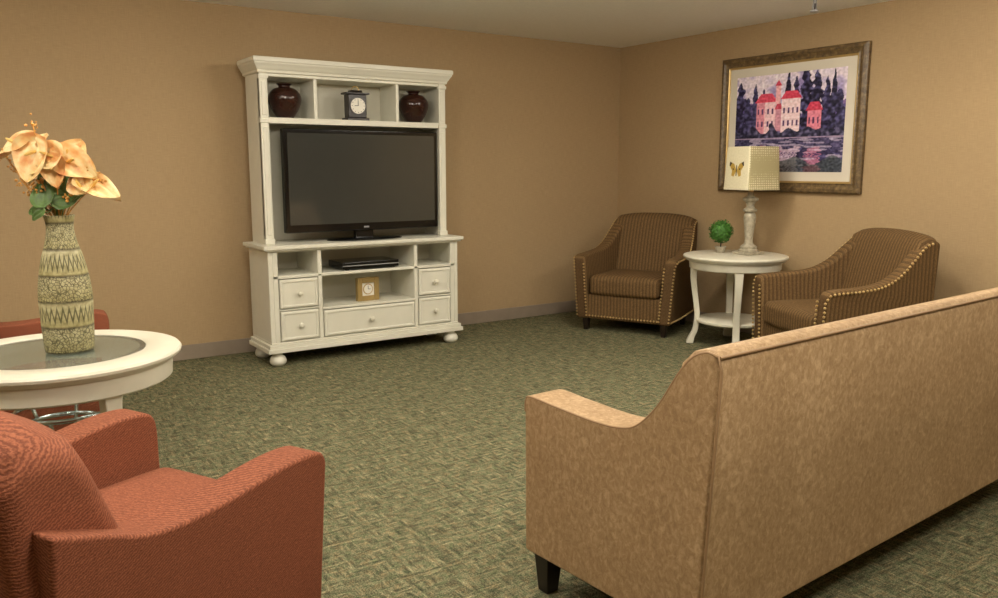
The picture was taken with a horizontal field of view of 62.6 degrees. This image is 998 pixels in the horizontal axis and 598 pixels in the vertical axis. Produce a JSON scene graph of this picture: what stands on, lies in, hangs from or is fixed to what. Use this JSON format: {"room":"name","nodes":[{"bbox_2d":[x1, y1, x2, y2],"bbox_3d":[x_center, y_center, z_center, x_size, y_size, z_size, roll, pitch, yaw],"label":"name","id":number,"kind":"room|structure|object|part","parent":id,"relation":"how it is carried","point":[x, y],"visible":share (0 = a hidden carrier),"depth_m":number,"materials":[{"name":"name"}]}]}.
{"room":"living room","nodes":[
{"label":"living room","id":0,"kind":"room"},
{"bbox_2d":[0,0,620,344],"bbox_3d":[-2.200,-0.788,5.657,8.200,2.640,0.100,-6,11,-34],"label":"wall","id":1,"kind":"structure","parent":0,"point":[154,91],"depth_m":5.74,"materials":[{"name":"beige paint"}]},
{"bbox_2d":[173,300,576,360],"bbox_3d":[-2.169,0.372,5.796,8.000,0.105,0.012,-6,11,-34],"label":"baseboard","id":2,"kind":"structure","parent":1,"relation":"attached to","point":[210,349],"depth_m":7.08,"materials":[{"name":"beige plastic"}]},
{"bbox_2d":[186,0,891,47],"bbox_3d":[0.245,-1.474,1.904,8.000,0.100,8.600,-6,11,-34],"label":"ceiling","id":3,"kind":"structure","parent":0,"point":[610,23],"depth_m":5.90,"materials":[{"name":"paint"}]},
{"bbox_2d":[810,0,818,12],"bbox_3d":[2.042,-1.911,5.300,0.070,0.108,0.070,-6,11,-34],"label":"sprinkler","id":4,"kind":"object","parent":3,"relation":"hanging from","point":[814,9],"depth_m":5.29,"materials":[{"name":"white metal"}]},
{"bbox_2d":[122,311,997,597],"bbox_3d":[0.245,1.034,2.305,8.000,0.100,8.600,-6,11,-34],"label":"floor","id":5,"kind":"structure","parent":0,"point":[421,440],"depth_m":4.05,"materials":[{"name":"green carpet"}]},
{"bbox_2d":[0,309,109,430],"bbox_3d":[-2.240,0.311,3.834,0.815,0.845,0.820,-5,10,-28],"label":"armchair","id":6,"kind":"object","parent":5,"relation":"on","point":[101,320],"visible":0.09,"depth_m":4.04,"materials":[{"name":"fabric"}]},
{"bbox_3d":[-2.063,0.404,3.563,0.760,0.567,0.154,-5,10,-28],"label":"arm","id":7,"kind":"part","parent":6,"relation":"part of","materials":[{"name":"fabric"}]},
{"bbox_3d":[-2.378,0.312,4.142,0.760,0.567,0.154,-5,10,-28],"label":"arm","id":8,"kind":"part","parent":6,"relation":"part of","materials":[{"name":"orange fabric"}]},
{"bbox_2d":[0,330,181,429],"bbox_3d":[-1.576,0.525,2.991,0.820,0.690,0.820,6,11,35],"label":"round glass table","id":9,"kind":"object","parent":5,"relation":"on","point":[120,363],"visible":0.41,"depth_m":2.77,"materials":[{"name":"beige paint"}]},
{"bbox_3d":[-1.661,0.621,3.035,0.152,0.463,0.014,3,10,18],"label":"chrome rod","id":10,"kind":"part","parent":9,"relation":"part of","materials":[{"name":"metal"}]},
{"bbox_2d":[0,113,120,353],"bbox_3d":[-1.525,-0.226,2.869,0.434,0.831,0.208,0,9,0],"label":"flower vase","id":11,"kind":"object","parent":9,"relation":"on","point":[65,171],"visible":1,"depth_m":2.84,"materials":[{"name":"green ceramic"}]},
{"bbox_3d":[-1.509,-0.343,2.847,0.060,0.266,0.033,0,9,0],"label":"stem","id":12,"kind":"part","parent":11,"relation":"part of","materials":[{"name":"green plant"}]},
{"bbox_3d":[-1.594,0.612,3.093,0.014,0.463,0.152,-2,9,-11],"label":"chrome rod","id":13,"kind":"part","parent":9,"relation":"part of","materials":[{"name":"metal"}]},
{"bbox_3d":[-1.319,0.603,2.816,0.094,0.590,0.064,6,11,35],"label":"leg","id":14,"kind":"part","parent":9,"relation":"part of","materials":[{"name":"beige paint"}]},
{"bbox_2d":[0,409,324,597],"bbox_3d":[-1.006,0.595,2.058,0.820,0.845,0.815,5,10,29],"label":"armchair","id":15,"kind":"object","parent":5,"relation":"on","point":[89,509],"visible":1,"depth_m":1.85,"materials":[{"name":"fabric"}]},
{"bbox_3d":[-1.284,0.614,2.249,0.154,0.567,0.760,5,10,29],"label":"arm","id":16,"kind":"part","parent":15,"relation":"part of","materials":[{"name":"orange fabric"}]},
{"bbox_2d":[99,467,216,522],"bbox_3d":[-0.930,0.636,2.199,0.524,0.186,0.510,5,10,29],"label":"seat cushion","id":17,"kind":"object","parent":15,"relation":"on","point":[129,493],"depth_m":2.30,"materials":[{"name":"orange fabric"}]},
{"bbox_2d":[237,55,462,366],"bbox_3d":[-1.033,-0.639,5.959,1.540,2.053,0.458,-6,11,-34],"label":"entertainment center","id":18,"kind":"object","parent":5,"relation":"on","point":[300,302],"visible":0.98,"depth_m":5.85,"materials":[{"name":"white paint"}]},
{"bbox_2d":[268,83,301,117],"bbox_3d":[-1.466,-1.350,5.608,0.226,0.237,0.226,-6,11,-34],"label":"ceramic urn","id":19,"kind":"object","parent":18,"relation":"on","point":[284,101],"visible":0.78,"depth_m":5.53,"materials":[{"name":"brown ceramic"}]},
{"bbox_3d":[-1.367,-0.041,5.597,0.268,0.197,0.030,-6,11,-34],"label":"drawer","id":20,"kind":"part","parent":18,"relation":"part of","materials":[{"name":"white paint"}]},
{"bbox_3d":[-1.367,0.177,5.632,0.268,0.201,0.030,-6,11,-34],"label":"drawer","id":21,"kind":"part","parent":18,"relation":"part of","materials":[{"name":"white paint"}]},
{"bbox_3d":[-1.062,-1.609,5.847,1.500,0.102,0.355,-6,11,-34],"label":"cornice","id":22,"kind":"part","parent":18,"relation":"part of","materials":[{"name":"white paint"}]},
{"bbox_3d":[-1.147,-1.022,6.068,1.370,1.127,0.012,-6,11,-34],"label":"hutch panel","id":23,"kind":"part","parent":18,"relation":"part of","materials":[{"name":"white wood"}]},
{"bbox_3d":[-0.993,-0.981,5.845,1.423,1.117,0.040,-6,11,-34],"label":"hutch pilaster trim","id":24,"kind":"part","parent":18,"relation":"part of","materials":[{"name":"white paint"}]},
{"bbox_3d":[-1.147,-0.102,6.215,1.430,0.670,0.012,-6,11,-34],"label":"console panel","id":25,"kind":"part","parent":18,"relation":"part of","materials":[{"name":"white wood"}]},
{"bbox_2d":[341,86,368,120],"bbox_3d":[-1.026,-1.395,5.854,0.180,0.247,0.100,-6,11,-34],"label":"mantel clock","id":26,"kind":"object","parent":18,"relation":"on","point":[355,107],"visible":0.98,"depth_m":5.82,"materials":[{"name":"brown wood"}]},
{"bbox_3d":[-1.030,0.246,6.096,1.530,0.070,0.430,-6,11,-34],"label":"moulding","id":27,"kind":"part","parent":18,"relation":"part of","materials":[{"name":"white paint"}]},
{"bbox_2d":[280,128,437,240],"bbox_3d":[-0.978,-0.823,5.929,1.194,0.776,0.248,-6,11,-34],"label":"television","id":28,"kind":"object","parent":18,"relation":"on","point":[362,182],"visible":1,"depth_m":5.87,"materials":[{"name":"black plastic"}]},
{"bbox_2d":[329,256,398,270],"bbox_3d":[-0.987,-0.261,5.987,0.442,0.058,0.263,-6,11,-34],"label":"dvd player","id":29,"kind":"object","parent":18,"relation":"on","point":[346,264],"visible":1,"depth_m":5.91},
{"bbox_3d":[-0.914,-0.248,5.881,0.442,0.006,0.005,-6,11,-34],"label":"trim","id":30,"kind":"part","parent":29,"relation":"part of","materials":[{"name":"grey plastic"}]},
{"bbox_2d":[355,276,378,301],"bbox_3d":[-0.961,-0.074,5.987,0.176,0.170,0.040,-7,11,-38],"label":"desk clock","id":31,"kind":"object","parent":18,"relation":"on","point":[367,288],"visible":1,"depth_m":5.97,"materials":[{"name":"gold metal"}]},
{"bbox_3d":[-0.928,0.139,5.928,0.708,0.183,0.030,-6,11,-34],"label":"drawer","id":32,"kind":"part","parent":18,"relation":"part of","materials":[{"name":"white paint"}]},
{"bbox_2d":[399,91,427,121],"bbox_3d":[-0.643,-1.438,6.160,0.226,0.237,0.226,-6,11,-34],"label":"ceramic urn","id":33,"kind":"object","parent":18,"relation":"on","point":[413,107],"visible":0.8,"depth_m":6.08,"materials":[{"name":"brown ceramic"}]},
{"bbox_3d":[-0.490,-0.135,6.186,0.268,0.197,0.030,-6,11,-34],"label":"drawer","id":34,"kind":"part","parent":18,"relation":"part of","materials":[{"name":"white paint"}]},
{"bbox_3d":[-0.490,0.083,6.221,0.268,0.201,0.030,-6,11,-34],"label":"drawer","id":35,"kind":"part","parent":18,"relation":"part of","materials":[{"name":"white paint"}]},
{"bbox_2d":[573,213,697,337],"bbox_3d":[1.198,-0.236,6.924,0.906,0.951,0.826,5,11,30],"label":"striped armchair","id":36,"kind":"object","parent":5,"relation":"on","point":[639,272],"visible":0.97,"depth_m":6.79,"materials":[{"name":"fabric"}]},
{"bbox_3d":[0.734,0.197,6.870,0.055,0.112,0.055,5,11,30],"label":"leg","id":37,"kind":"part","parent":36,"relation":"part of","materials":[{"name":"brown wood"}]},
{"bbox_3d":[0.890,-0.293,7.095,0.153,0.806,0.791,6,11,34],"label":"arm","id":38,"kind":"part","parent":36,"relation":"part of","materials":[{"name":"fabric"}]},
{"bbox_3d":[1.186,0.035,6.947,0.632,0.204,0.709,5,11,30],"label":"seat frame","id":39,"kind":"part","parent":36,"relation":"part of","materials":[{"name":"fabric"}]},
{"bbox_2d":[590,269,662,299],"bbox_3d":[1.135,-0.128,6.835,0.600,0.188,0.561,5,11,30],"label":"seat cushion","id":40,"kind":"object","parent":36,"relation":"on","point":[605,284],"depth_m":6.64,"materials":[{"name":"fabric"}]},
{"bbox_3d":[1.312,0.252,6.530,0.055,0.112,0.055,5,11,30],"label":"leg","id":41,"kind":"part","parent":36,"relation":"part of","materials":[{"name":"brown wood"}]},
{"bbox_3d":[1.501,-0.236,6.735,0.153,0.806,0.791,5,10,27],"label":"arm","id":42,"kind":"part","parent":36,"relation":"part of","materials":[{"name":"fabric"}]},
{"bbox_3d":[1.587,0.163,7.083,0.055,0.112,0.055,5,11,30],"label":"leg","id":43,"kind":"part","parent":36,"relation":"part of","materials":[{"name":"brown wood"}]},
{"bbox_2d":[683,250,788,342],"bbox_3d":[1.785,0.004,6.249,0.770,0.690,0.770,2,9,10],"label":"round side table","id":44,"kind":"object","parent":5,"relation":"on","point":[733,265],"visible":0.79,"depth_m":6.04,"materials":[{"name":"beige paint"}]},
{"bbox_3d":[1.498,0.045,6.306,0.094,0.590,0.064,2,9,10],"label":"leg","id":45,"kind":"part","parent":44,"relation":"part of","materials":[{"name":"beige paint"}]},
{"bbox_2d":[708,219,733,252],"bbox_3d":[1.705,-0.484,6.300,0.199,0.258,0.194,-6,11,-34],"label":"topiary plant","id":46,"kind":"object","parent":44,"relation":"on","point":[720,231],"visible":1,"depth_m":6.25,"materials":[{"name":"green plant"}]},
{"bbox_3d":[1.705,-0.382,6.316,0.088,0.050,0.088,-6,11,-34],"label":"plant pot","id":47,"kind":"part","parent":46,"relation":"part of","materials":[{"name":"beige ceramic"}]},
{"bbox_2d":[697,312,754,328],"bbox_3d":[1.785,0.162,6.275,0.540,0.030,0.540,2,9,10],"label":"shelf","id":48,"kind":"object","parent":44,"relation":"attached to","point":[719,319],"depth_m":6.18,"materials":[{"name":"beige paint"}]},
{"bbox_3d":[1.835,0.008,6.542,0.064,0.590,0.094,2,9,10],"label":"leg","id":49,"kind":"part","parent":44,"relation":"part of","materials":[{"name":"beige paint"}]},
{"bbox_3d":[1.736,0.099,5.973,0.064,0.590,0.094,2,9,10],"label":"leg","id":50,"kind":"part","parent":44,"relation":"part of","materials":[{"name":"beige paint"}]},
{"bbox_2d":[724,146,779,255],"bbox_3d":[1.884,-0.733,6.138,0.296,0.800,0.296,-4,10,-22],"label":"table lamp","id":51,"kind":"object","parent":44,"relation":"on","point":[751,168],"visible":1,"depth_m":6.01,"materials":[{"name":"beige fabric"}]},
{"bbox_2d":[730,162,743,176],"bbox_3d":[1.751,-0.957,6.048,0.005,0.112,0.166,-4,10,-22],"label":"print","id":52,"kind":"object","parent":51,"relation":"attached to","point":[738,170],"depth_m":6.05},
{"bbox_3d":[1.884,-0.972,6.100,0.296,0.315,0.296,-4,10,-22],"label":"lamp shade","id":53,"kind":"part","parent":51,"relation":"part of","materials":[{"name":"fabric"}]},
{"bbox_2d":[524,287,997,597],"bbox_3d":[1.192,0.420,2.963,2.260,0.905,0.729,-7,11,-37],"label":"sofa","id":54,"kind":"object","parent":5,"relation":"on","point":[767,465],"visible":1,"depth_m":2.31,"materials":[{"name":"fabric"}]},
{"bbox_3d":[0.157,0.862,2.616,0.067,0.142,0.067,-7,11,-37],"label":"leg","id":55,"kind":"part","parent":54,"relation":"part of","materials":[{"name":"brown wood"}]},
{"bbox_3d":[0.354,0.455,2.311,0.140,0.762,0.715,-7,11,-37],"label":"arm","id":56,"kind":"part","parent":54,"relation":"part of","materials":[{"name":"beige fabric"}]},
{"bbox_2d":[752,228,939,338],"bbox_3d":[2.211,0.030,5.259,0.826,0.951,0.906,-2,9,-11],"label":"striped armchair","id":57,"kind":"object","parent":5,"relation":"on","point":[876,270],"visible":0.59,"depth_m":5.19,"materials":[{"name":"fabric"}]},
{"bbox_3d":[2.188,0.299,5.297,0.709,0.204,0.632,-2,9,-11],"label":"seat frame","id":58,"kind":"part","parent":57,"relation":"part of","materials":[{"name":"fabric"}]},
{"bbox_2d":[764,299,818,330],"bbox_3d":[2.091,0.125,5.251,0.561,0.188,0.600,-2,9,-11],"label":"seat cushion","id":59,"kind":"object","parent":57,"relation":"on","point":[779,314],"depth_m":5.23,"materials":[{"name":"fabric"}]},
{"bbox_3d":[2.140,-0.054,5.598,0.791,0.806,0.153,-1,9,-7],"label":"arm","id":60,"kind":"part","parent":57,"relation":"part of","materials":[{"name":"fabric"}]},
{"bbox_3d":[2.272,0.056,4.908,0.791,0.806,0.153,-2,9,-14],"label":"arm","id":61,"kind":"part","parent":57,"relation":"part of","materials":[{"name":"fabric"}]},
{"bbox_2d":[617,0,997,314],"bbox_3d":[3.623,-0.573,4.312,0.100,2.640,8.700,-6,11,-34],"label":"wall","id":62,"kind":"structure","parent":0,"point":[930,168],"depth_m":5.68,"materials":[{"name":"beige paint"}]},
{"bbox_2d":[686,311,753,333],"bbox_3d":[3.551,0.580,4.501,0.012,0.105,8.588,-6,11,-34],"label":"baseboard","id":63,"kind":"structure","parent":62,"relation":"attached to","point":[690,317],"depth_m":7.11,"materials":[{"name":"beige plastic"}]},
{"bbox_2d":[717,40,871,193],"bbox_3d":[2.179,-1.335,6.208,0.043,1.044,1.280,-6,11,-34],"label":"framed painting","id":64,"kind":"object","parent":62,"relation":"attached to","point":[811,104],"visible":0.91,"depth_m":6.08,"materials":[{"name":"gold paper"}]}
]}

